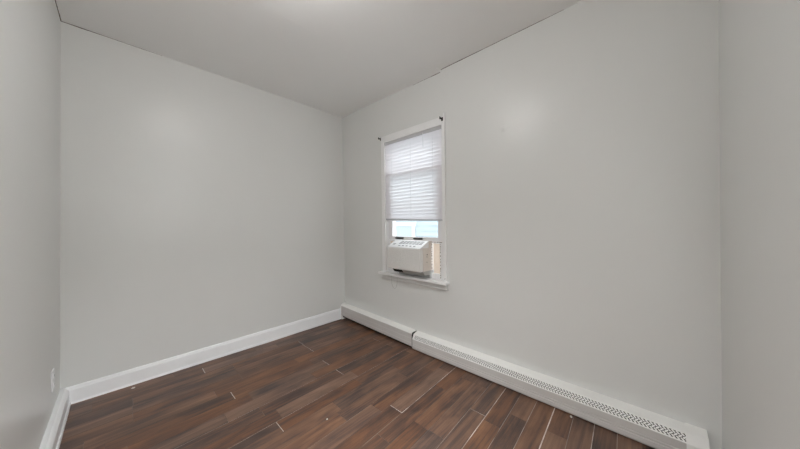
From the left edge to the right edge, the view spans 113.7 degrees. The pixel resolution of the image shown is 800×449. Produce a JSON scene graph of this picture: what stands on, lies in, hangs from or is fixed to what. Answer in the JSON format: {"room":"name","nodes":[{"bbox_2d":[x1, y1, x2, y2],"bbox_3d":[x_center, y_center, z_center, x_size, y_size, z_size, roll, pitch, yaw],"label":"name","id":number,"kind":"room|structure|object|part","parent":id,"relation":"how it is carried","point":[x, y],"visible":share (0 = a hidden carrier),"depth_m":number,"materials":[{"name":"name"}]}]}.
{"room":"empty bedroom","nodes":[
{"label":"empty bedroom","id":0,"kind":"room"},
{"bbox_2d":[0,0,60,448],"bbox_3d":[-1.126,-0.080,0.588,3.292,2.692,0.169,-1,0,43],"label":"wall","id":1,"kind":"structure","parent":0,"point":[30,30],"depth_m":1.12,"materials":[{"name":"paint"}]},
{"bbox_2d":[51,368,54,392],"bbox_3d":[-2.035,0.913,1.534,0.070,0.116,0.010,-1,0,43],"label":"wall outlet","id":2,"kind":"object","parent":1,"relation":"attached to","point":[53,369],"visible":1,"depth_m":1.52,"materials":[{"name":"white plastic"}]},
{"bbox_2d":[39,388,70,448],"bbox_3d":[-1.508,1.164,1.070,2.060,0.131,0.045,-1,0,43],"label":"baseboard","id":3,"kind":"structure","parent":1,"relation":"attached to","point":[52,438],"depth_m":1.50,"materials":[{"name":"white paint"}]},
{"bbox_2d":[60,22,344,388],"bbox_3d":[-1.605,-0.080,2.595,0.140,2.692,2.402,-1,0,43],"label":"wall","id":4,"kind":"structure","parent":0,"point":[199,208],"depth_m":2.21,"materials":[{"name":"paint"}]},
{"bbox_2d":[66,308,340,403],"bbox_3d":[-1.516,1.159,2.562,0.019,0.131,2.210,-1,0,43],"label":"baseboard","id":5,"kind":"structure","parent":4,"relation":"attached to","point":[80,392],"depth_m":2.24,"materials":[{"name":"white paint"}]},
{"bbox_2d":[56,0,581,117],"bbox_3d":[-0.367,-1.418,1.523,3.432,0.081,2.542,-1,0,43],"label":"ceiling","id":6,"kind":"structure","parent":0,"point":[340,58],"depth_m":1.92,"materials":[{"name":"paint"}]},
{"bbox_2d":[61,21,161,55],"bbox_3d":[-2.118,-1.378,1.953,0.008,0.008,0.512,-1,0,43],"label":"crack","id":7,"kind":"structure","parent":6,"relation":"attached to","point":[61,21],"depth_m":1.87,"materials":[{"name":"grey paint"}]},
{"bbox_2d":[441,14,553,69],"bbox_3d":[0.726,-1.413,2.052,0.965,0.008,0.008,-1,0,43],"label":"crack","id":8,"kind":"structure","parent":6,"relation":"attached to","point":[553,14],"depth_m":2.07,"materials":[{"name":"grey paint"}]},
{"bbox_2d":[59,318,654,448],"bbox_3d":[-0.335,1.216,1.531,3.432,0.032,2.542,-1,0,43],"label":"floor","id":9,"kind":"structure","parent":0,"point":[374,390],"depth_m":1.74,"materials":[{"name":"brown wood"}]},
{"bbox_2d":[342,0,721,448],"bbox_3d":[0.465,-0.105,2.407,3.432,2.692,0.142,-1,0,43],"label":"wall","id":10,"kind":"structure","parent":0,"point":[583,142],"depth_m":1.67,"materials":[{"name":"paint"}]},
{"bbox_2d":[340,303,415,346],"bbox_3d":[-0.299,1.118,2.989,1.221,0.201,0.074,-1,0,43],"label":"baseboard heater","id":11,"kind":"object","parent":10,"relation":"attached to","point":[401,333],"visible":0.97,"depth_m":2.88,"materials":[{"name":"metal"}]},
{"bbox_2d":[378,112,449,290],"bbox_3d":[0.149,-0.205,2.675,0.882,1.606,0.236,-1,0,43],"label":"window","id":12,"kind":"structure","parent":10,"relation":"in","point":[390,226],"depth_m":2.57,"materials":[{"name":"paint"}]},
{"bbox_3d":[-0.178,-0.222,2.894,0.052,1.491,0.020,-1,0,43],"label":"casing","id":13,"kind":"part","parent":12,"relation":"part of","materials":[{"name":"paint"}]},
{"bbox_3d":[0.091,-0.935,2.633,0.804,0.072,0.021,-1,0,43],"label":"head casing","id":14,"kind":"part","parent":12,"relation":"part of","materials":[{"name":"paint"}]},
{"bbox_2d":[385,125,441,220],"bbox_3d":[0.113,-0.464,2.625,0.733,0.869,0.037,-1,0,43],"label":"window blind","id":15,"kind":"object","parent":12,"relation":"attached to","point":[413,163],"visible":0.97,"depth_m":2.58,"materials":[{"name":"grey paint"}]},
{"bbox_3d":[0.113,-0.460,2.628,0.542,0.815,0.019,-1,0,43],"label":"ladder cord","id":16,"kind":"part","parent":15,"relation":"part of","materials":[{"name":"white fabric"}]},
{"bbox_3d":[0.121,-0.048,2.628,0.733,0.038,0.026,-1,0,43],"label":"rail","id":17,"kind":"part","parent":15,"relation":"part of","materials":[{"name":"grey paint"}]},
{"bbox_3d":[0.124,0.528,2.640,0.882,0.024,0.136,-1,0,43],"label":"sill","id":18,"kind":"part","parent":12,"relation":"part of","materials":[{"name":"paint"}]},
{"bbox_2d":[387,239,442,279],"bbox_3d":[0.174,0.336,2.681,0.718,0.358,0.465,-1,0,43],"label":"air conditioner","id":19,"kind":"object","parent":12,"relation":"on","point":[424,259],"visible":0.99,"depth_m":2.47,"materials":[{"name":"white plastic"}]},
{"bbox_2d":[387,247,422,271],"bbox_3d":[0.039,0.329,2.524,0.422,0.215,0.052,-1,0,43],"label":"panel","id":20,"kind":"object","parent":19,"relation":"attached to","point":[409,259],"depth_m":2.48,"materials":[{"name":"white plastic"}]},
{"bbox_3d":[0.070,0.190,2.559,0.424,0.062,0.131,-1,0,43],"label":"control panel","id":21,"kind":"part","parent":19,"relation":"part of","materials":[{"name":"white plastic"}]},
{"bbox_2d":[399,241,423,244],"bbox_3d":[0.111,0.179,2.553,0.288,0.026,0.052,-1,0,43],"label":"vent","id":22,"kind":"object","parent":19,"relation":"attached to","point":[400,242],"depth_m":2.55,"materials":[{"name":"grey plastic"}]},
{"bbox_2d":[399,270,433,277],"bbox_3d":[0.203,0.474,2.692,0.400,0.080,0.412,-1,0,43],"label":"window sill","id":23,"kind":"structure","parent":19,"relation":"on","point":[425,273],"depth_m":2.51,"materials":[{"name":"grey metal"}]},
{"bbox_3d":[0.349,0.487,2.460,0.102,0.054,0.022,-1,0,43],"label":"curtain frame","id":24,"kind":"part","parent":19,"relation":"part of","materials":[{"name":"white plastic"}]},
{"bbox_2d":[434,243,439,273],"bbox_3d":[0.350,0.319,2.462,0.082,0.282,0.006,-1,0,43],"label":"panel","id":25,"kind":"object","parent":19,"relation":"hanging from","point":[436,245],"depth_m":2.46,"materials":[{"name":"beige plastic"}]},
{"bbox_3d":[0.144,-0.197,2.655,0.719,0.713,0.032,-1,0,43],"label":"sash","id":26,"kind":"part","parent":12,"relation":"part of","materials":[{"name":"white plastic"}]},
{"bbox_3d":[0.399,-0.246,2.358,0.032,1.528,0.020,-1,0,43],"label":"casing","id":27,"kind":"part","parent":12,"relation":"part of","materials":[{"name":"paint"}]},
{"bbox_2d":[412,331,709,448],"bbox_3d":[0.831,1.126,1.933,1.887,0.162,0.086,-1,0,43],"label":"baseboard heater","id":28,"kind":"object","parent":10,"relation":"attached to","point":[649,428],"visible":1,"depth_m":1.65,"materials":[{"name":"metal"}]},
{"bbox_2d":[719,0,799,448],"bbox_3d":[0.808,-0.103,0.356,0.140,2.692,2.402,-1,0,43],"label":"wall","id":29,"kind":"structure","parent":0,"point":[759,40],"depth_m":0.85,"materials":[{"name":"paint"}]},
{"label":"outside","id":30,"kind":"structure","parent":0,"visible":0},
{"bbox_3d":[2.681,1.792,8.564,18.000,0.100,11.860,-1,0,43],"label":"ground","id":31,"kind":"structure","parent":30,"visible":0},
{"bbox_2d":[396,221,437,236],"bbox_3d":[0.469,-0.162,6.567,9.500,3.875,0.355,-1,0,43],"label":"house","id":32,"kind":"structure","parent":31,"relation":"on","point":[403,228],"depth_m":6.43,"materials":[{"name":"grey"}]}
]}

